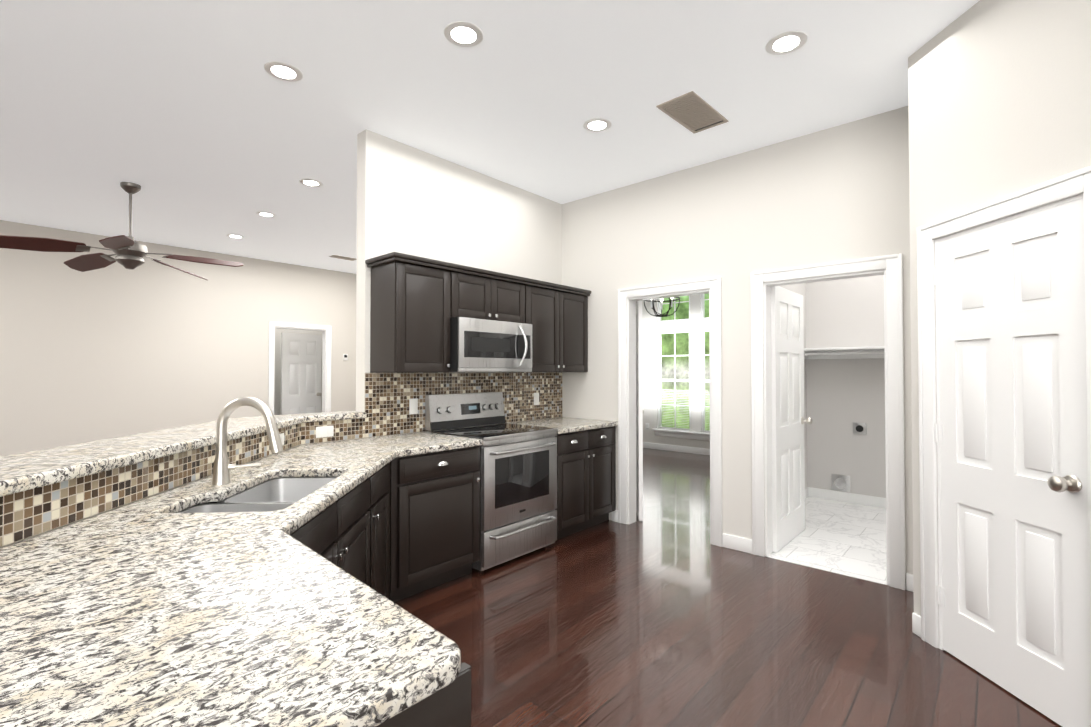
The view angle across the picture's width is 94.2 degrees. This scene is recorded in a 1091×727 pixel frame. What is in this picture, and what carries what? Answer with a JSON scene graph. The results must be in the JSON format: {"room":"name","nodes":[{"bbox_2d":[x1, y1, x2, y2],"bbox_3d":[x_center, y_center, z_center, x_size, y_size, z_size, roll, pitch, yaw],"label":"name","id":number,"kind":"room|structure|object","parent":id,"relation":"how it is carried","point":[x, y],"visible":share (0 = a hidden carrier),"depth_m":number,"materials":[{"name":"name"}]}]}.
{"room":"kitchen","nodes":[
{"label":"kitchen","id":0,"kind":"room"},
{"bbox_2d":[0,220,355,455],"bbox_3d":[-5.543,-0.060,6.270,0.120,3.050,10.000,-1,-1,42],"label":"wall","id":1,"kind":"structure","parent":0,"point":[115,349],"depth_m":6.55,"materials":[{"name":"grey paint"}]},
{"bbox_2d":[343,354,347,359],"bbox_3d":[-3.389,-0.106,8.584,0.019,0.110,0.080,-1,-1,42],"label":"thermostat","id":2,"kind":"object","parent":1,"relation":"attached to","point":[345,356],"visible":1,"depth_m":8.58,"materials":[{"name":"white plastic"}]},
{"bbox_2d":[0,438,359,548],"bbox_3d":[-1.336,0.866,1.154,3.189,1.050,3.584,-1,-1,42],"label":"wall","id":3,"kind":"structure","parent":0,"point":[134,501],"depth_m":1.71,"materials":[{"name":"grey paint"}]},
{"bbox_2d":[0,424,300,546],"bbox_3d":[-1.401,0.406,0.990,0.008,0.134,4.336,0,-1,-3],"label":"backsplash","id":4,"kind":"structure","parent":3,"relation":"attached to","point":[31,512],"depth_m":1.68,"materials":[{"name":"tile"}]},
{"bbox_2d":[280,433,283,444],"bbox_3d":[-1.502,0.433,2.859,0.008,0.070,0.115,0,-1,-3],"label":"electrical outlet","id":5,"kind":"object","parent":4,"relation":"attached to","point":[282,437],"visible":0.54,"depth_m":2.89,"materials":[{"name":"white plastic"}]},
{"bbox_2d":[0,411,366,496],"bbox_3d":[-1.414,0.319,1.115,3.295,0.040,3.754,-1,-1,42],"label":"bar","id":6,"kind":"object","parent":3,"relation":"on","point":[21,472],"visible":0.92,"depth_m":1.82,"materials":[{"name":"beige stone"}]},
{"bbox_2d":[301,418,364,443],"bbox_3d":[-1.384,0.440,3.317,0.008,0.134,0.428,-1,-1,42],"label":"backsplash","id":7,"kind":"structure","parent":3,"relation":"attached to","point":[347,429],"depth_m":3.33,"materials":[{"name":"tile"}]},
{"bbox_2d":[316,426,333,437],"bbox_3d":[-1.421,0.439,3.263,0.008,0.070,0.115,-1,-1,42],"label":"electrical outlet","id":8,"kind":"object","parent":7,"relation":"attached to","point":[324,431],"visible":1,"depth_m":3.26,"materials":[{"name":"white plastic"}]},
{"bbox_2d":[268,322,331,414],"bbox_3d":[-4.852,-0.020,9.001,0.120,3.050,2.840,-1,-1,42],"label":"door frame","id":9,"kind":"structure","parent":0,"point":[277,392],"depth_m":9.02,"materials":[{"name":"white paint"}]},
{"bbox_2d":[281,333,321,414],"bbox_3d":[-4.318,0.486,8.971,0.192,2.020,0.751,-1,-1,42],"label":"hall door","id":10,"kind":"structure","parent":9,"relation":"in","point":[301,393],"depth_m":8.94,"materials":[{"name":"white wood"}]},
{"bbox_2d":[356,129,561,437],"bbox_3d":[-0.545,-0.088,4.365,0.120,3.050,2.240,-1,-1,42],"label":"wall","id":11,"kind":"structure","parent":0,"point":[411,200],"depth_m":3.97,"materials":[{"name":"white paint"}]},
{"bbox_2d":[369,256,452,372],"bbox_3d":[-0.947,-0.310,3.576,0.328,0.748,0.442,-1,-1,42],"label":"upper cabinet","id":12,"kind":"object","parent":11,"relation":"attached to","point":[417,303],"depth_m":3.44,"materials":[{"name":"black wood"}]},
{"bbox_2d":[364,372,561,437],"bbox_3d":[-0.537,0.298,4.271,0.008,0.445,2.118,-1,-1,42],"label":"backsplash","id":13,"kind":"structure","parent":11,"relation":"attached to","point":[388,396],"depth_m":3.97,"materials":[{"name":"tile"}]},
{"bbox_2d":[409,398,417,413],"bbox_3d":[-0.979,0.318,3.762,0.008,0.115,0.070,-1,-1,42],"label":"electrical outlet","id":14,"kind":"object","parent":13,"relation":"attached to","point":[413,406],"visible":1,"depth_m":3.76,"materials":[{"name":"white plastic"}]},
{"bbox_2d":[534,393,538,404],"bbox_3d":[-0.085,0.333,4.766,0.008,0.115,0.070,-1,-1,42],"label":"electrical outlet","id":15,"kind":"object","parent":13,"relation":"attached to","point":[536,398],"visible":1,"depth_m":4.76,"materials":[{"name":"white plastic"}]},
{"bbox_2d":[453,268,528,323],"bbox_3d":[-0.544,-0.503,4.032,0.328,0.350,0.766,-1,-1,42],"label":"upper cabinet","id":16,"kind":"object","parent":11,"relation":"attached to","point":[478,295],"depth_m":3.90,"materials":[{"name":"black wood"}]},
{"bbox_2d":[450,317,531,371],"bbox_3d":[-0.490,-0.130,3.978,0.470,0.390,0.758,-1,-1,42],"label":"microwave","id":17,"kind":"object","parent":16,"relation":"attached to","point":[480,345],"visible":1,"depth_m":3.79,"materials":[{"name":"silver metal"}]},
{"bbox_2d":[529,280,588,371],"bbox_3d":[-0.001,-0.295,4.639,0.328,0.748,0.864,-1,-1,42],"label":"upper cabinet","id":18,"kind":"object","parent":11,"relation":"attached to","point":[558,317],"depth_m":4.52,"materials":[{"name":"black wood"}]},
{"bbox_2d":[0,0,978,273],"bbox_3d":[-0.724,-1.660,4.548,13.200,0.100,13.800,-1,-1,42],"label":"ceiling","id":19,"kind":"structure","parent":0,"point":[200,124],"depth_m":3.08,"materials":[{"name":"white paint"}]},
{"bbox_2d":[0,182,242,279],"bbox_3d":[-3.776,-1.228,4.497,1.739,0.765,1.682,-1,-1,42],"label":"ceiling fan","id":20,"kind":"object","parent":19,"relation":"hanging from","point":[129,251],"visible":1,"depth_m":4.50,"materials":[{"name":"brown metal"}]},
{"bbox_2d":[226,234,244,237],"bbox_3d":[-3.858,-1.583,6.305,0.196,0.004,0.196,-1,-1,42],"label":"recessed light","id":21,"kind":"object","parent":19,"relation":"in","point":[234,236],"visible":1,"depth_m":6.31,"materials":[{"name":"white"}]},
{"bbox_2d":[256,212,276,216],"bbox_3d":[-2.992,-1.595,5.428,0.196,0.004,0.196,-1,-1,42],"label":"recessed light","id":22,"kind":"object","parent":19,"relation":"in","point":[266,214],"visible":1,"depth_m":5.42,"materials":[{"name":"white glass"}]},
{"bbox_2d":[264,61,302,81],"bbox_3d":[-1.468,-1.633,2.839,0.196,0.004,0.196,-1,-1,42],"label":"recessed light","id":23,"kind":"object","parent":19,"relation":"in","point":[283,71],"visible":1,"depth_m":2.83,"materials":[{"name":"white"}]},
{"bbox_2d":[299,179,322,186],"bbox_3d":[-2.089,-1.609,4.517,0.196,0.004,0.196,-1,-1,42],"label":"recessed light","id":24,"kind":"object","parent":19,"relation":"in","point":[311,182],"visible":1,"depth_m":4.50,"materials":[{"name":"white"}]},
{"bbox_2d":[329,255,356,260],"bbox_3d":[-2.992,-1.563,7.503,0.160,0.008,0.360,-1,-1,42],"label":"ceiling vent","id":25,"kind":"object","parent":19,"relation":"in","point":[342,257],"visible":0.96,"depth_m":7.47,"materials":[{"name":"beige"}]},
{"bbox_2d":[444,21,482,46],"bbox_3d":[-0.408,-1.638,2.526,0.196,0.004,0.196,-1,-1,42],"label":"recessed light","id":26,"kind":"object","parent":19,"relation":"in","point":[462,34],"visible":1,"depth_m":2.52,"materials":[{"name":"white"}]},
{"bbox_2d":[583,118,611,131],"bbox_3d":[0.352,-1.624,3.455,0.196,0.004,0.196,-1,-1,42],"label":"recessed light","id":27,"kind":"object","parent":19,"relation":"in","point":[597,125],"visible":1,"depth_m":3.44,"materials":[{"name":"white glass"}]},
{"bbox_2d":[644,297,679,316],"bbox_3d":[1.531,-1.100,6.682,0.478,0.958,0.478,-1,-1,42],"label":"chandelier","id":28,"kind":"object","parent":19,"relation":"hanging from","point":[667,312],"visible":0.56,"depth_m":6.68,"materials":[{"name":"grey metal"}]},
{"bbox_2d":[656,91,728,133],"bbox_3d":[0.964,-1.625,3.299,0.267,0.008,0.508,-1,-1,42],"label":"ceiling vent","id":29,"kind":"object","parent":19,"relation":"in","point":[693,112],"visible":1,"depth_m":3.28,"materials":[{"name":"beige metal"}]},
{"bbox_2d":[765,30,807,55],"bbox_3d":[1.231,-1.637,2.592,0.196,0.004,0.196,-1,-1,42],"label":"recessed light","id":30,"kind":"object","parent":19,"relation":"in","point":[785,43],"visible":1,"depth_m":2.58,"materials":[{"name":"white"}]},
{"bbox_2d":[636,294,709,448],"bbox_3d":[2.662,-0.030,8.351,4.010,3.050,0.120,-1,-1,42],"label":"wall","id":31,"kind":"structure","parent":0,"point":[695,324],"depth_m":8.80,"materials":[{"name":"white paint"}]},
{"bbox_2d":[643,442,709,454],"bbox_3d":[2.618,1.442,8.280,3.770,0.105,0.014,-1,-1,42],"label":"baseboard","id":32,"kind":"structure","parent":31,"relation":"attached to","point":[686,449],"depth_m":8.61,"materials":[{"name":"white wood"}]},
{"bbox_2d":[652,294,709,440],"bbox_3d":[2.505,-0.064,8.438,1.580,2.640,0.140,-1,-1,42],"label":"window frames","id":33,"kind":"structure","parent":31,"relation":"in","point":[703,355],"depth_m":8.61,"materials":[{"name":"white wood"}]},
{"bbox_2d":[658,390,709,431],"bbox_3d":[2.506,0.788,8.427,1.400,0.676,0.018,-1,-1,42],"label":"window blinds","id":34,"kind":"object","parent":33,"relation":"attached to","point":[679,411],"visible":0.5,"depth_m":8.63,"materials":[{"name":"white plastic"}]},
{"bbox_2d":[394,448,1061,726],"bbox_3d":[-0.724,1.479,4.502,13.200,0.080,13.800,-1,-1,42],"label":"floor","id":35,"kind":"structure","parent":0,"point":[664,613],"depth_m":2.60,"materials":[{"name":"brown wood"}]},
{"bbox_2d":[292,467,389,598],"bbox_3d":[-0.834,0.966,1.981,0.745,0.874,0.782,-1,-1,42],"label":"base cabinet","id":36,"kind":"object","parent":35,"relation":"on","point":[349,532],"depth_m":2.28,"materials":[{"name":"black wood"}]},
{"bbox_2d":[0,432,482,726],"bbox_3d":[-1.113,0.503,1.665,2.591,0.040,3.503,-1,-1,42],"label":"countertop","id":37,"kind":"structure","parent":36,"relation":"on","point":[158,610],"depth_m":0.93,"materials":[{"name":"stone"}]},
{"bbox_2d":[211,397,282,484],"bbox_3d":[-1.210,0.312,2.054,0.246,0.353,0.198,-1,-1,42],"label":"faucet","id":38,"kind":"object","parent":37,"relation":"on","point":[222,467],"visible":1,"depth_m":2.04,"materials":[{"name":"silver metal"}]},
{"bbox_2d":[178,477,336,512],"bbox_3d":[-1.096,0.631,2.006,0.461,0.200,0.771,0,-1,-3],"label":"sink","id":39,"kind":"object","parent":37,"relation":"in","point":[275,494],"visible":0.1,"depth_m":2.24,"materials":[{"name":"silver metal"}]},
{"bbox_2d":[376,662,470,726],"bbox_3d":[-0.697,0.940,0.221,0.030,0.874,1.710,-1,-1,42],"label":"base cabinet","id":40,"kind":"object","parent":35,"relation":"on","point":[449,705],"visible":0.02,"depth_m":0.80,"materials":[{"name":"black wood"}]},
{"bbox_2d":[389,446,479,601],"bbox_3d":[-0.880,0.986,3.350,0.668,0.874,0.667,-1,-1,42],"label":"base cabinet","id":41,"kind":"object","parent":35,"relation":"on","point":[434,519],"visible":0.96,"depth_m":3.11,"materials":[{"name":"black wood"}]},
{"bbox_2d":[425,392,557,571],"bbox_3d":[-0.386,0.835,3.873,0.728,1.190,0.762,-1,-1,42],"label":"range","id":42,"kind":"object","parent":35,"relation":"on","point":[518,488],"visible":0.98,"depth_m":3.71,"materials":[{"name":"silver metal"}]},
{"bbox_2d":[555,426,615,539],"bbox_3d":[0.140,1.002,4.496,0.668,0.874,0.862,-1,-1,42],"label":"base cabinet","id":43,"kind":"object","parent":35,"relation":"on","point":[586,478],"visible":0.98,"depth_m":4.26,"materials":[{"name":"black wood"}]},
{"bbox_2d":[501,417,617,433],"bbox_3d":[0.133,0.544,4.509,0.671,0.040,0.862,-1,-1,42],"label":"countertop","id":44,"kind":"structure","parent":43,"relation":"on","point":[563,425],"depth_m":4.42,"materials":[{"name":"stone"}]},
{"bbox_2d":[562,106,912,573],"bbox_3d":[1.624,-0.095,3.854,8.400,3.050,0.120,-1,-1,42],"label":"wall","id":45,"kind":"structure","parent":0,"point":[831,194],"depth_m":3.89,"materials":[{"name":"white paint"}]},
{"bbox_2d":[636,300,643,520],"bbox_3d":[0.898,0.429,5.032,0.521,2.020,0.662,-1,-1,42],"label":"room door","id":46,"kind":"structure","parent":45,"relation":"in","point":[639,444],"depth_m":4.64,"materials":[{"name":"white wood"}]},
{"bbox_2d":[612,510,913,591],"bbox_3d":[1.470,1.378,3.879,2.308,0.105,0.014,-1,-1,42],"label":"baseboard","id":47,"kind":"structure","parent":45,"relation":"attached to","point":[742,544],"depth_m":3.86,"materials":[{"name":"white wood"}]},
{"bbox_2d":[771,286,811,551],"bbox_3d":[1.978,0.416,4.120,0.191,2.020,0.755,-1,-1,42],"label":"laundry door","id":48,"kind":"structure","parent":45,"relation":"in","point":[788,421],"depth_m":4.05,"materials":[{"name":"white wood"}]},
{"bbox_2d":[780,283,807,487],"bbox_3d":[2.809,-0.070,5.590,0.120,3.050,4.050,-1,-1,42],"label":"wall","id":49,"kind":"structure","parent":0,"point":[802,289],"depth_m":5.53,"materials":[{"name":"white paint"}]},
{"bbox_2d":[805,487,808,498],"bbox_3d":[2.184,1.391,4.766,0.014,0.105,2.010,-1,-1,42],"label":"baseboard","id":50,"kind":"structure","parent":49,"relation":"attached to","point":[806,489],"depth_m":5.47,"materials":[{"name":"white"}]},
{"bbox_2d":[767,497,886,584],"bbox_3d":[2.971,1.430,3.998,2.210,0.004,2.160,-1,-1,42],"label":"floor","id":51,"kind":"structure","parent":0,"point":[844,538],"depth_m":4.07,"materials":[{"name":"tile"}]},
{"bbox_2d":[808,275,885,497],"bbox_3d":[3.781,-0.081,4.825,2.310,3.050,0.120,-1,-1,42],"label":"wall","id":52,"kind":"structure","parent":0,"point":[841,396],"depth_m":5.30,"materials":[{"name":"white paint"}]},
{"bbox_2d":[832,474,849,491],"bbox_3d":[3.099,1.256,5.318,0.170,0.170,0.022,-1,-1,42],"label":"air vent","id":53,"kind":"object","parent":52,"relation":"in","point":[840,482],"visible":1,"depth_m":5.31,"materials":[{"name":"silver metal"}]},
{"bbox_2d":[804,346,884,358],"bbox_3d":[3.579,-0.113,4.718,2.188,0.110,0.309,-1,-1,42],"label":"shelf","id":54,"kind":"object","parent":52,"relation":"attached to","point":[848,352],"visible":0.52,"depth_m":5.19,"materials":[{"name":"white wood"}]},
{"bbox_2d":[809,487,885,507],"bbox_3d":[3.683,1.391,4.799,2.210,0.105,0.018,-1,-1,42],"label":"baseboard","id":55,"kind":"structure","parent":52,"relation":"attached to","point":[874,501],"depth_m":5.27,"materials":[{"name":"white wood"}]},
{"bbox_2d":[853,422,866,434],"bbox_3d":[3.232,0.670,5.213,0.120,0.120,0.014,-1,-1,42],"label":"outlet","id":56,"kind":"object","parent":52,"relation":"attached to","point":[859,428],"visible":1,"depth_m":5.21,"materials":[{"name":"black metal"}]},
{"bbox_2d":[908,0,1090,615],"bbox_3d":[2.069,-0.130,1.495,0.120,3.050,2.400,0,-1,-3],"label":"wall","id":57,"kind":"structure","parent":0,"point":[999,98],"depth_m":2.24,"materials":[{"name":"white paint"}]},
{"bbox_2d":[912,612,920,637],"bbox_3d":[2.002,1.343,1.468,0.014,0.105,2.396,0,-1,-3],"label":"baseboard","id":58,"kind":"structure","parent":57,"relation":"attached to","point":[916,624],"depth_m":2.63,"materials":[{"name":"white wood"}]},
{"bbox_2d":[917,166,1090,692],"bbox_3d":[2.017,0.348,2.186,0.144,2.115,0.850,0,-1,-3],"label":"door frame","id":59,"kind":"structure","parent":57,"relation":"attached to","point":[1067,186],"depth_m":2.52,"materials":[{"name":"white wood"}]},
{"bbox_2d":[934,198,1090,726],"bbox_3d":[1.978,0.387,2.178,0.510,2.020,0.524,-1,-1,42],"label":"pantry door","id":60,"kind":"structure","parent":57,"relation":"in","point":[1013,590],"depth_m":2.12,"materials":[{"name":"white wood"}]},
{"label":"outside","id":61,"kind":"structure","parent":0,"visible":0},
{"bbox_2d":[661,293,709,429],"bbox_3d":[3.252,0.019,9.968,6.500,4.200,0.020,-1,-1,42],"label":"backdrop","id":62,"kind":"structure","parent":61,"point":[682,348],"depth_m":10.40,"materials":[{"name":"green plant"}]}
]}

